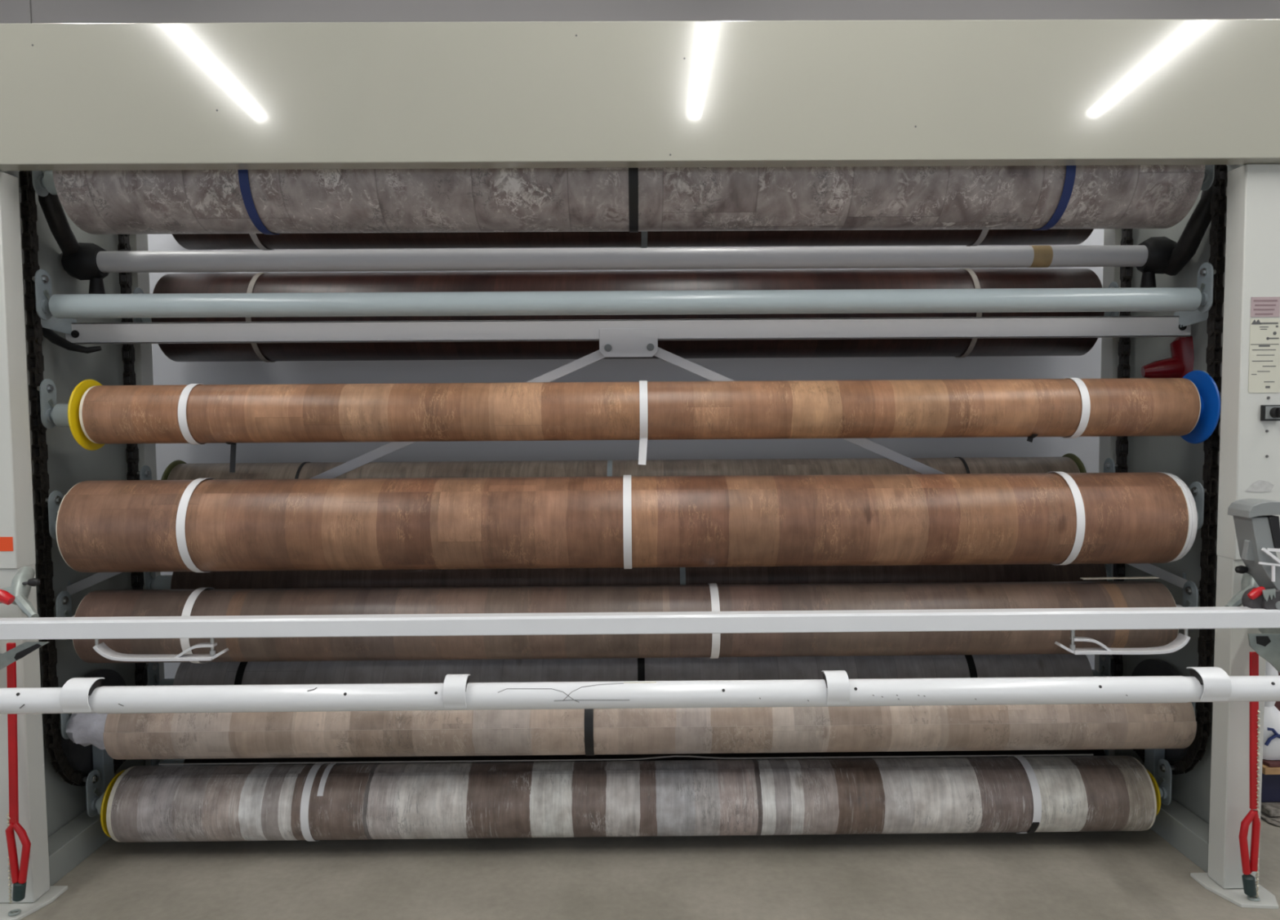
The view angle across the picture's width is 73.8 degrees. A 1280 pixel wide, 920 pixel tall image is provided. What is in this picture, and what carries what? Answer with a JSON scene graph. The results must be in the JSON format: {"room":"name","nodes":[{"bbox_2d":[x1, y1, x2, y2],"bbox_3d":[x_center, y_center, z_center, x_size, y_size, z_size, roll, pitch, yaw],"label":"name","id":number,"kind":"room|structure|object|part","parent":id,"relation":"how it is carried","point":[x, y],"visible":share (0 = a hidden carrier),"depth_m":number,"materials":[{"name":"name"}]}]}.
{"room":"flooring store","nodes":[
{"label":"flooring store","id":0,"kind":"room"},
{"bbox_2d":[147,228,1103,678],"bbox_3d":[-0.031,-0.098,3.845,6.800,2.900,0.050,0,3,0],"label":"wall","id":1,"kind":"structure","parent":0,"point":[166,371],"depth_m":3.81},
{"bbox_2d":[0,0,1279,23],"bbox_3d":[-0.045,-0.787,5.015,18.000,4.150,0.100,0,3,0],"label":"wall","id":2,"kind":"structure","parent":0,"point":[11,11],"depth_m":4.87,"materials":[{"name":"paint"}]},
{"bbox_2d":[20,817,1279,919],"bbox_3d":[0.047,1.843,-4.256,28.000,0.100,19.300,0,3,0],"label":"floor","id":3,"kind":"structure","parent":0,"point":[1106,875],"depth_m":2.87,"materials":[{"name":"concrete"}]},
{"bbox_2d":[0,18,1279,919],"bbox_3d":[-0.024,0.018,3.098,5.500,2.750,1.055,0,3,0],"label":"frame","id":4,"kind":"object","parent":3,"relation":"on","point":[78,96],"visible":0.59,"depth_m":2.57,"materials":[{"name":"beige paint"}]},
{"bbox_2d":[4,642,31,915],"bbox_3d":[-1.938,0.991,2.642,0.078,0.858,0.034,0,3,0],"label":"handle","id":5,"kind":"object","parent":4,"relation":"on","point":[19,877],"visible":1,"depth_m":2.64,"materials":[{"name":"red plastic"}]},
{"bbox_2d":[6,813,12,903],"bbox_3d":[-1.961,1.239,2.649,0.018,0.289,0.012,0,3,0],"label":"chain","id":6,"kind":"object","parent":5,"relation":"hanging from","point":[7,815],"visible":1,"depth_m":2.65,"materials":[{"name":"metal"}]},
{"bbox_3d":[-2.299,-0.277,2.788,0.701,1.225,0.335,0,3,0],"label":"post","id":7,"kind":"part","parent":4,"relation":"part of","materials":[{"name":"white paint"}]},
{"bbox_2d":[0,566,40,617],"bbox_3d":[-1.866,0.398,2.539,0.135,0.136,0.223,-3,4,-35],"label":"lever","id":8,"kind":"object","parent":4,"relation":"attached to","point":[18,593],"visible":0.99,"depth_m":2.53,"materials":[{"name":"metal"}]},
{"bbox_3d":[-1.784,0.360,2.509,0.036,0.025,0.024,0,3,0],"label":"ball knob","id":9,"kind":"part","parent":8,"relation":"part of","materials":[{"name":"black plastic"}]},
{"bbox_3d":[-2.002,0.265,2.697,0.115,2.300,0.079,0,3,0],"label":"post","id":10,"kind":"part","parent":4,"relation":"part of","materials":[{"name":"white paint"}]},
{"bbox_3d":[-1.986,1.423,2.727,0.180,0.012,0.195,0,3,0],"label":"plate","id":11,"kind":"part","parent":4,"relation":"part of","materials":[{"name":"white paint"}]},
{"bbox_2d":[42,327,102,353],"bbox_3d":[-1.973,-0.416,2.945,0.218,0.097,0.045,0,3,7],"label":"cable","id":12,"kind":"object","parent":4,"relation":"attached to","point":[49,334],"visible":0.97,"depth_m":2.93,"materials":[{"name":"rubber"}]},
{"bbox_3d":[-2.080,0.029,3.167,0.010,2.750,0.885,0,3,0],"label":"panel","id":13,"kind":"part","parent":4,"relation":"part of","materials":[{"name":"grey paint"}]},
{"bbox_2d":[38,192,109,293],"bbox_3d":[-2.009,-0.785,3.003,0.136,0.378,0.273,0,3,0],"label":"pipe arm","id":14,"kind":"object","parent":4,"relation":"attached to","point":[78,260],"visible":0.76,"depth_m":3.02,"materials":[{"name":"black metal"}]},
{"bbox_3d":[-2.014,-0.835,2.972,0.071,0.274,0.216,-1,3,-9],"label":"arm","id":15,"kind":"part","parent":14,"relation":"part of","materials":[{"name":"black metal"}]},
{"bbox_2d":[96,244,1148,272],"bbox_3d":[-0.055,-0.730,3.095,3.829,0.079,0.079,0,3,0],"label":"pipe","id":16,"kind":"object","parent":14,"relation":"attached to","point":[1133,255],"visible":0.87,"depth_m":3.07,"materials":[{"name":"metal"}]},
{"bbox_2d":[18,170,147,786],"bbox_3d":[-2.025,-0.062,3.135,0.034,2.530,0.566,0,3,0],"label":"chain","id":17,"kind":"object","parent":4,"relation":"attached to","point":[60,762],"visible":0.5,"depth_m":2.88,"materials":[{"name":"black metal"}]},
{"bbox_2d":[31,170,48,196],"bbox_3d":[-1.990,-0.956,2.816,0.044,0.167,0.074,0,3,0],"label":"hanger","id":18,"kind":"object","parent":17,"relation":"attached to","point":[37,175],"visible":0.38,"depth_m":2.80,"materials":[{"name":"paint"}]},
{"bbox_2d":[36,175,46,189],"bbox_3d":[-1.975,-0.918,2.818,0.009,0.044,0.044,0,3,0],"label":"cup","id":19,"kind":"object","parent":18,"relation":"on","point":[39,184],"depth_m":2.80,"materials":[{"name":"paint"}]},
{"bbox_2d":[41,164,1205,234],"bbox_3d":[-0.044,-0.933,2.833,3.844,0.341,0.341,0,3,0],"label":"roll","id":20,"kind":"object","parent":18,"relation":"on","point":[1033,197],"visible":0.7,"depth_m":2.70,"materials":[{"name":"grey"}]},
{"bbox_2d":[31,269,52,319],"bbox_3d":[-1.988,-0.549,2.828,0.044,0.167,0.074,0,3,0],"label":"hanger","id":21,"kind":"object","parent":17,"relation":"attached to","point":[43,291],"visible":0.91,"depth_m":2.82,"materials":[{"name":"metal"}]},
{"bbox_2d":[40,299,50,313],"bbox_3d":[-1.972,-0.510,2.830,0.009,0.044,0.044,0,3,0],"label":"cup","id":22,"kind":"object","parent":21,"relation":"on","point":[44,303],"depth_m":2.82,"materials":[{"name":"paint"}]},
{"bbox_2d":[37,378,57,428],"bbox_3d":[-1.985,-0.188,2.848,0.044,0.167,0.074,0,3,0],"label":"hanger","id":23,"kind":"object","parent":17,"relation":"attached to","point":[47,388],"visible":0.88,"depth_m":2.83,"materials":[{"name":"metal"}]},
{"bbox_2d":[45,408,53,422],"bbox_3d":[-1.969,-0.149,2.850,0.009,0.044,0.044,0,3,0],"label":"cup","id":24,"kind":"object","parent":23,"relation":"on","point":[48,419],"depth_m":2.83,"materials":[{"name":"paint"}]},
{"bbox_2d":[50,370,1221,472],"bbox_3d":[-0.032,-0.128,2.867,3.857,0.321,0.248,0,3,0],"label":"roll","id":25,"kind":"object","parent":23,"relation":"on","point":[96,415],"visible":1,"depth_m":2.78,"materials":[{"name":"brown laminate"}]},
{"bbox_2d":[45,490,63,539],"bbox_3d":[-1.982,0.186,2.883,0.044,0.167,0.074,0,3,0],"label":"hanger","id":26,"kind":"object","parent":17,"relation":"attached to","point":[55,499],"visible":0.67,"depth_m":2.86,"materials":[{"name":"metal"}]},
{"bbox_2d":[55,471,1197,572],"bbox_3d":[-0.036,0.210,2.900,3.844,0.319,0.319,0,3,0],"label":"roll","id":27,"kind":"object","parent":26,"relation":"on","point":[627,522],"visible":1,"depth_m":2.76,"materials":[{"name":"brown"}]},
{"bbox_2d":[53,591,71,639],"bbox_3d":[-1.980,0.532,2.917,0.044,0.167,0.074,0,3,0],"label":"hanger","id":28,"kind":"object","parent":17,"relation":"attached to","point":[63,602],"visible":0.66,"depth_m":2.91,"materials":[{"name":"metal"}]},
{"bbox_2d":[71,576,1182,663],"bbox_3d":[-0.034,0.546,2.934,3.844,0.273,0.256,0,3,0],"label":"roll","id":29,"kind":"object","parent":28,"relation":"on","point":[711,597],"visible":0.7,"depth_m":2.84,"materials":[{"name":"brown laminate"}]},
{"bbox_2d":[60,713,71,738],"bbox_3d":[-1.977,0.878,2.936,0.044,0.167,0.074,0,3,0],"label":"hanger","id":30,"kind":"object","parent":17,"relation":"attached to","point":[64,717],"visible":0.15,"depth_m":2.91,"materials":[{"name":"metal"}]},
{"bbox_2d":[65,702,1196,759],"bbox_3d":[-0.031,0.901,2.953,3.844,0.231,0.231,0,3,0],"label":"roll","id":31,"kind":"object","parent":30,"relation":"on","point":[666,731],"visible":0.64,"depth_m":2.85,"materials":[{"name":"beige laminate"}]},
{"bbox_2d":[83,769,101,817],"bbox_3d":[-1.976,1.200,3.068,0.044,0.167,0.074,0,3,0],"label":"hanger","id":32,"kind":"object","parent":17,"relation":"attached to","point":[93,792],"visible":0.88,"depth_m":3.06,"materials":[{"name":"metal"}]},
{"bbox_2d":[91,796,99,809],"bbox_3d":[-1.960,1.239,3.070,0.009,0.044,0.044,0,3,0],"label":"cup","id":33,"kind":"object","parent":32,"relation":"on","point":[94,799],"depth_m":3.06,"materials":[{"name":"paint"}]},
{"bbox_2d":[95,753,1163,842],"bbox_3d":[-0.030,1.219,3.085,3.844,0.274,0.264,0,3,0],"label":"roll","id":34,"kind":"object","parent":32,"relation":"on","point":[1017,793],"visible":1,"depth_m":2.98,"materials":[{"name":"grey laminate"}]},
{"bbox_2d":[133,287,143,322],"bbox_3d":[-1.992,-0.599,3.376,0.044,0.167,0.074,0,3,0],"label":"hanger","id":35,"kind":"object","parent":17,"relation":"attached to","point":[136,291],"visible":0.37,"depth_m":3.36,"materials":[{"name":"metal"}]},
{"bbox_2d":[137,317,142,322],"bbox_3d":[-1.976,-0.561,3.378,0.009,0.044,0.044,0,3,0],"label":"cup","id":36,"kind":"object","parent":35,"relation":"on","point":[139,319],"depth_m":3.36,"materials":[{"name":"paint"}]},
{"bbox_2d":[141,268,1111,362],"bbox_3d":[-0.046,-0.575,3.394,3.844,0.351,0.351,0,3,0],"label":"roll","id":37,"kind":"object","parent":35,"relation":"on","point":[962,278],"visible":0.48,"depth_m":3.27,"materials":[{"name":"brown laminate"}]},
{"bbox_2d":[137,465,151,479],"bbox_3d":[-1.987,0.105,3.414,0.044,0.167,0.074,0,3,0],"label":"hanger","id":38,"kind":"object","parent":17,"relation":"attached to","point":[145,473],"visible":0.45,"depth_m":3.40,"materials":[{"name":"metal"}]},
{"bbox_2d":[160,453,1086,479],"bbox_3d":[-0.041,0.128,3.432,3.844,0.284,0.284,0,3,0],"label":"roll","id":39,"kind":"object","parent":38,"relation":"on","point":[1068,463],"visible":0.26,"depth_m":3.35,"materials":[{"name":"brown laminate"}]},
{"bbox_2d":[143,572,155,589],"bbox_3d":[-1.984,0.466,3.434,0.044,0.167,0.074,0,3,0],"label":"hanger","id":40,"kind":"object","parent":17,"relation":"attached to","point":[148,577],"visible":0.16,"depth_m":3.42,"materials":[{"name":"metal"}]},
{"bbox_2d":[147,579,154,589],"bbox_3d":[-1.969,0.504,3.436,0.009,0.044,0.044,0,3,0],"label":"cup","id":41,"kind":"object","parent":40,"relation":"on","point":[149,581],"depth_m":3.42,"materials":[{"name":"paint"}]},
{"bbox_2d":[151,564,1106,589],"bbox_3d":[-0.038,0.490,3.451,3.844,0.255,0.255,0,3,0],"label":"roll","id":42,"kind":"object","parent":40,"relation":"on","point":[1017,572],"visible":0.23,"depth_m":3.33,"materials":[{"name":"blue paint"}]},
{"bbox_2d":[144,662,159,685],"bbox_3d":[-1.981,0.890,3.457,0.044,0.167,0.074,0,3,0],"label":"hanger","id":43,"kind":"object","parent":17,"relation":"attached to","point":[153,668],"visible":0.52,"depth_m":3.45,"materials":[{"name":"metal"}]},
{"bbox_2d":[156,653,1102,685],"bbox_3d":[-0.035,0.914,3.474,3.844,0.305,0.305,0,3,0],"label":"roll","id":44,"kind":"object","parent":43,"relation":"on","point":[1038,665],"visible":0.25,"depth_m":3.35,"materials":[{"name":"brown laminate"}]},
{"bbox_3d":[-1.995,-1.034,3.353,0.044,0.167,0.074,0,3,0],"label":"hanger","id":45,"kind":"object","parent":17,"relation":"attached to","visible":0},
{"bbox_2d":[172,228,1093,250],"bbox_3d":[-0.049,-1.010,3.370,3.844,0.335,0.335,0,3,0],"label":"roll","id":46,"kind":"object","parent":45,"relation":"on","point":[968,237],"visible":0.19,"depth_m":3.31,"materials":[{"name":"brown laminate"}]},
{"bbox_3d":[-2.013,1.348,3.251,0.095,0.105,0.860,0,3,0],"label":"floor rail","id":47,"kind":"part","parent":4,"relation":"part of","materials":[{"name":"white metal"}]},
{"bbox_3d":[-2.053,-0.044,3.529,0.049,2.644,0.085,0,3,0],"label":"post","id":48,"kind":"part","parent":4,"relation":"part of","materials":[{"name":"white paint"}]},
{"bbox_2d":[151,759,162,765],"bbox_3d":[-1.979,1.220,3.475,0.044,0.167,0.074,0,3,0],"label":"hanger","id":49,"kind":"object","parent":4,"relation":"on","point":[153,762],"visible":0.07,"depth_m":3.46,"materials":[{"name":"metal"}]},
{"bbox_2d":[160,749,1105,765],"bbox_3d":[-0.033,1.243,3.491,3.844,0.242,0.241,0,3,0],"label":"roll","id":50,"kind":"object","parent":49,"relation":"on","point":[1095,752],"visible":0.06,"depth_m":3.39,"materials":[{"name":"grey"}]},
{"bbox_3d":[-0.041,-0.416,3.028,0.208,0.101,0.005,0,3,0],"label":"gusset plate","id":51,"kind":"part","parent":4,"relation":"part of","materials":[{"name":"paint"}]},
{"bbox_2d":[0,606,1279,672],"bbox_3d":[-0.015,0.562,2.482,4.900,0.242,0.415,0,3,0],"label":"rail","id":52,"kind":"object","parent":4,"relation":"attached to","point":[1266,644],"visible":1,"depth_m":2.43,"materials":[{"name":"white metal"}]},
{"bbox_3d":[-1.833,0.591,2.494,0.212,0.117,0.006,0,3,0],"label":"arm plate","id":53,"kind":"part","parent":52,"relation":"part of","materials":[{"name":"metal"}]},
{"bbox_3d":[-1.391,0.550,2.447,0.334,0.047,0.040,0,3,0],"label":"pull handle","id":54,"kind":"part","parent":52,"relation":"part of","materials":[{"name":"paint"}]},
{"bbox_2d":[0,666,1279,714],"bbox_3d":[-0.013,0.625,2.301,4.600,0.094,0.084,0,3,0],"label":"rail","id":55,"kind":"object","parent":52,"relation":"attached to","point":[1208,684],"visible":1,"depth_m":2.28,"materials":[{"name":"white metal"}]},
{"bbox_3d":[1.417,0.533,2.469,0.332,0.052,0.040,0,3,0],"label":"pull handle","id":56,"kind":"part","parent":52,"relation":"part of","materials":[{"name":"paint"}]},
{"bbox_3d":[1.867,0.591,2.524,0.135,0.154,0.006,0,3,0],"label":"arm plate","id":57,"kind":"part","parent":52,"relation":"part of","materials":[{"name":"metal"}]},
{"bbox_3d":[1.970,0.560,2.498,0.008,0.201,0.415,0,3,0],"label":"support arm","id":58,"kind":"part","parent":52,"relation":"part of","materials":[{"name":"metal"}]},
{"bbox_2d":[1103,749,1108,755],"bbox_3d":[1.913,1.191,3.505,0.044,0.167,0.074,0,3,0],"label":"hanger","id":59,"kind":"object","parent":4,"relation":"on","point":[1106,751],"visible":0.02,"depth_m":3.47,"materials":[{"name":"metal"}]},
{"bbox_3d":[1.966,-0.075,3.560,0.049,2.644,0.085,0,3,0],"label":"post","id":60,"kind":"part","parent":4,"relation":"part of","materials":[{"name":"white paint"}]},
{"bbox_2d":[1141,335,1194,377],"bbox_3d":[1.976,-0.334,3.125,0.239,0.275,0.136,0,3,0],"label":"housing","id":61,"kind":"object","parent":4,"relation":"attached to","point":[1180,363],"visible":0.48,"depth_m":3.10,"materials":[{"name":"red plastic"}]},
{"bbox_2d":[1111,164,1227,774],"bbox_3d":[1.945,-0.092,3.166,0.034,2.530,0.566,0,3,0],"label":"chain","id":62,"kind":"object","parent":4,"relation":"attached to","point":[1196,751],"visible":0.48,"depth_m":2.92,"materials":[{"name":"black metal"}]},
{"bbox_2d":[1098,654,1113,676],"bbox_3d":[1.910,0.860,3.487,0.044,0.167,0.074,0,3,0],"label":"hanger","id":63,"kind":"object","parent":62,"relation":"attached to","point":[1104,660],"visible":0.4,"depth_m":3.48,"materials":[{"name":"metal"}]},
{"bbox_2d":[1104,563,1112,581],"bbox_3d":[1.907,0.436,3.465,0.044,0.167,0.074,0,3,0],"label":"hanger","id":64,"kind":"object","parent":62,"relation":"attached to","point":[1108,567],"visible":0.12,"depth_m":3.44,"materials":[{"name":"metal"}]},
{"bbox_2d":[1103,457,1117,472],"bbox_3d":[1.905,0.075,3.445,0.044,0.167,0.074,0,3,0],"label":"hanger","id":65,"kind":"object","parent":62,"relation":"attached to","point":[1109,466],"visible":0.5,"depth_m":3.43,"materials":[{"name":"metal"}]},
{"bbox_2d":[1108,281,1121,315],"bbox_3d":[1.900,-0.629,3.407,0.044,0.167,0.074,0,3,0],"label":"hanger","id":66,"kind":"object","parent":62,"relation":"attached to","point":[1113,285],"visible":0.3,"depth_m":3.39,"materials":[{"name":"metal"}]},
{"bbox_2d":[1157,758,1174,804],"bbox_3d":[1.916,1.171,3.099,0.044,0.167,0.074,0,3,0],"label":"hanger","id":67,"kind":"object","parent":62,"relation":"attached to","point":[1164,768],"visible":0.88,"depth_m":3.09,"materials":[{"name":"metal"}]},
{"bbox_2d":[1158,786,1167,798],"bbox_3d":[1.901,1.209,3.101,0.009,0.044,0.044,0,3,0],"label":"cup","id":68,"kind":"object","parent":67,"relation":"on","point":[1165,794],"depth_m":3.08,"materials":[{"name":"grey metal"}]},
{"bbox_2d":[1182,581,1200,629],"bbox_3d":[1.912,0.502,2.947,0.044,0.167,0.074,0,3,0],"label":"hanger","id":69,"kind":"object","parent":62,"relation":"attached to","point":[1190,590],"visible":0.56,"depth_m":2.94,"materials":[{"name":"metal"}]},
{"bbox_2d":[1191,702,1195,712],"bbox_3d":[1.914,0.848,2.966,0.044,0.167,0.074,0,3,0],"label":"hanger","id":70,"kind":"object","parent":62,"relation":"attached to","point":[1193,703],"visible":0.02,"depth_m":2.93,"materials":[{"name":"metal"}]},
{"bbox_2d":[1189,481,1206,529],"bbox_3d":[1.909,0.157,2.914,0.044,0.167,0.074,0,3,0],"label":"hanger","id":71,"kind":"object","parent":62,"relation":"attached to","point":[1196,488],"visible":0.64,"depth_m":2.89,"materials":[{"name":"metal"}]},
{"bbox_2d":[1196,262,1216,312],"bbox_3d":[1.904,-0.578,2.859,0.044,0.167,0.074,0,3,0],"label":"hanger","id":72,"kind":"object","parent":62,"relation":"attached to","point":[1206,273],"visible":0.88,"depth_m":2.85,"materials":[{"name":"metal"}]},
{"bbox_2d":[48,287,1202,318],"bbox_3d":[-0.039,-0.525,2.846,3.841,0.079,0.079,0,3,0],"label":"pipe","id":73,"kind":"object","parent":72,"relation":"on","point":[1124,299],"visible":1,"depth_m":2.81,"materials":[{"name":"grey metal"}]},
{"bbox_2d":[1200,292,1208,306],"bbox_3d":[1.889,-0.540,2.861,0.009,0.044,0.044,0,3,0],"label":"cup","id":74,"kind":"object","parent":72,"relation":"on","point":[1205,297],"depth_m":2.85,"materials":[{"name":"grey metal"}]},
{"bbox_2d":[1200,164,1214,191],"bbox_3d":[1.901,-0.986,2.847,0.044,0.167,0.074,0,3,0],"label":"hanger","id":75,"kind":"object","parent":62,"relation":"attached to","point":[1207,182],"visible":0.26,"depth_m":2.83,"materials":[{"name":"metal"}]},
{"bbox_2d":[1202,169,1209,183],"bbox_3d":[1.886,-0.947,2.849,0.009,0.044,0.044,0,3,0],"label":"cup","id":76,"kind":"object","parent":75,"relation":"on","point":[1206,172],"depth_m":2.83,"materials":[{"name":"grey metal"}]},
{"bbox_2d":[1136,185,1212,287],"bbox_3d":[1.910,-0.805,3.032,0.145,0.357,0.287,-1,3,-10],"label":"pipe arm","id":77,"kind":"object","parent":4,"relation":"attached to","point":[1167,256],"visible":0.83,"depth_m":3.03,"materials":[{"name":"black metal"}]},
{"bbox_3d":[1.941,-0.823,3.004,0.083,0.318,0.224,-1,3,-14],"label":"arm","id":78,"kind":"part","parent":77,"relation":"part of","materials":[{"name":"black metal"}]},
{"bbox_3d":[2.000,-0.002,3.199,0.010,2.750,0.885,0,3,0],"label":"panel","id":79,"kind":"part","parent":4,"relation":"part of","materials":[{"name":"grey paint"}]},
{"bbox_3d":[1.952,1.318,3.282,0.095,0.105,0.860,0,3,0],"label":"floor rail","id":80,"kind":"part","parent":4,"relation":"part of","materials":[{"name":"white metal"}]},
{"bbox_3d":[1.934,1.393,2.758,0.180,0.012,0.195,0,3,0],"label":"plate","id":81,"kind":"part","parent":4,"relation":"part of","materials":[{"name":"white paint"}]},
{"bbox_3d":[1.933,0.235,2.728,0.115,2.300,0.079,0,3,0],"label":"post","id":82,"kind":"part","parent":4,"relation":"part of","materials":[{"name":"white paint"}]},
{"bbox_2d":[1224,565,1265,606],"bbox_3d":[1.847,0.379,2.557,0.273,0.134,0.095,-3,4,-40],"label":"lever","id":83,"kind":"object","parent":4,"relation":"attached to","point":[1247,582],"visible":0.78,"depth_m":2.53,"materials":[{"name":"metal"}]},
{"bbox_3d":[1.791,0.326,2.536,0.036,0.025,0.024,0,3,0],"label":"ball knob","id":84,"kind":"part","parent":83,"relation":"part of","materials":[{"name":"black plastic"}]},
{"bbox_3d":[2.220,-0.309,2.823,0.701,1.230,0.335,0,3,0],"label":"post","id":85,"kind":"part","parent":4,"relation":"part of","materials":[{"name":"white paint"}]},
{"bbox_2d":[1238,651,1260,901],"bbox_3d":[1.921,0.993,2.674,0.070,0.794,0.034,0,3,0],"label":"handle","id":86,"kind":"object","parent":4,"relation":"on","point":[1250,865],"visible":0.96,"depth_m":2.67,"materials":[{"name":"red metal"}]},
{"bbox_2d":[1254,709,1260,897],"bbox_3d":[1.938,1.080,2.673,0.026,0.605,0.012,0,3,0],"label":"chain","id":87,"kind":"object","parent":86,"relation":"hanging from","point":[1258,710],"visible":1,"depth_m":2.67,"materials":[{"name":"metal"}]},
{"bbox_2d":[1227,498,1279,609],"bbox_3d":[1.818,0.284,2.490,0.137,0.334,0.108,0,3,0],"label":"control device","id":88,"kind":"object","parent":4,"relation":"attached to","point":[1257,530],"depth_m":2.46,"materials":[{"name":"grey plastic"}]},
{"bbox_3d":[1.785,0.263,2.493,0.037,0.065,0.020,0,3,0],"label":"plate","id":89,"kind":"part","parent":88,"relation":"part of","materials":[{"name":"grey metal"}]},
{"bbox_2d":[1227,498,1279,518],"bbox_3d":[1.817,0.141,2.491,0.137,0.048,0.090,0,3,0],"label":"hood","id":90,"kind":"object","parent":88,"relation":"attached to","point":[1246,508],"depth_m":2.46,"materials":[{"name":"white plastic"}]},
{"bbox_3d":[1.945,-0.325,2.651,0.098,0.230,0.001,0,3,0],"label":"rating plate","id":91,"kind":"part","parent":4,"relation":"part of","materials":[{"name":"white paper"}]},
{"bbox_2d":[1251,319,1279,388],"bbox_3d":[1.942,-0.331,2.650,0.089,0.214,0.001,0,3,0],"label":"print","id":92,"kind":"object","parent":4,"relation":"attached to","point":[1264,332],"depth_m":2.65},
{"bbox_2d":[1253,299,1277,315],"bbox_3d":[1.940,-0.473,2.642,0.074,0.046,0.001,0,3,0],"label":"print","id":93,"kind":"object","parent":4,"relation":"on","point":[1261,307],"depth_m":2.64},
{"bbox_2d":[1260,404,1279,421],"bbox_3d":[1.966,-0.146,2.642,0.054,0.049,0.040,0,3,0],"label":"switch","id":94,"kind":"object","parent":4,"relation":"attached to","point":[1268,412],"depth_m":2.65,"materials":[{"name":"black plastic"}]},
{"bbox_2d":[1274,671,1279,711],"bbox_3d":[2.724,0.997,3.592,0.148,0.375,0.020,0,3,0],"label":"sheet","id":95,"kind":"object","parent":4,"relation":"hanging from","point":[1277,704],"visible":0.02,"depth_m":3.58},
{"bbox_2d":[1260,811,1279,826],"bbox_3d":[2.495,1.359,3.294,0.266,0.014,0.289,0,3,0],"label":"stone block","id":96,"kind":"object","parent":3,"relation":"on","point":[1275,820],"visible":0.27,"depth_m":3.23,"materials":[{"name":"grey stone"}]},
{"bbox_2d":[1261,801,1279,816],"bbox_3d":[2.532,1.333,3.338,0.290,0.028,0.220,0,3,0],"label":"stone slab","id":97,"kind":"object","parent":96,"relation":"on","point":[1269,808],"visible":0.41,"depth_m":3.25,"materials":[{"name":"grey stone"}]},
{"bbox_2d":[1261,773,1279,802],"bbox_3d":[2.546,1.252,3.384,0.300,0.124,0.200,0,3,0],"label":"cardboard box","id":98,"kind":"object","parent":97,"relation":"on","point":[1270,789],"visible":0.35,"depth_m":3.28,"materials":[{"name":"blue cardboard"}]},
{"bbox_2d":[1262,763,1279,774],"bbox_3d":[2.575,1.175,3.380,0.400,0.026,0.280,0,3,0],"label":"board","id":99,"kind":"object","parent":98,"relation":"on","point":[1266,770],"visible":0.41,"depth_m":3.24,"materials":[{"name":"brown wood"}]},
{"bbox_2d":[1262,759,1279,767],"bbox_3d":[2.575,1.155,3.376,0.360,0.013,0.265,0,3,0],"label":"sheet","id":100,"kind":"object","parent":99,"relation":"on","point":[1271,763],"visible":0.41,"depth_m":3.25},
{"bbox_2d":[1262,660,1279,759],"bbox_3d":[2.452,0.938,3.347,0.192,0.420,0.214,0,3,0],"label":"sack","id":101,"kind":"object","parent":100,"relation":"on","point":[1271,740],"visible":0.41,"depth_m":3.27,"materials":[{"name":"white plastic"}]}
]}

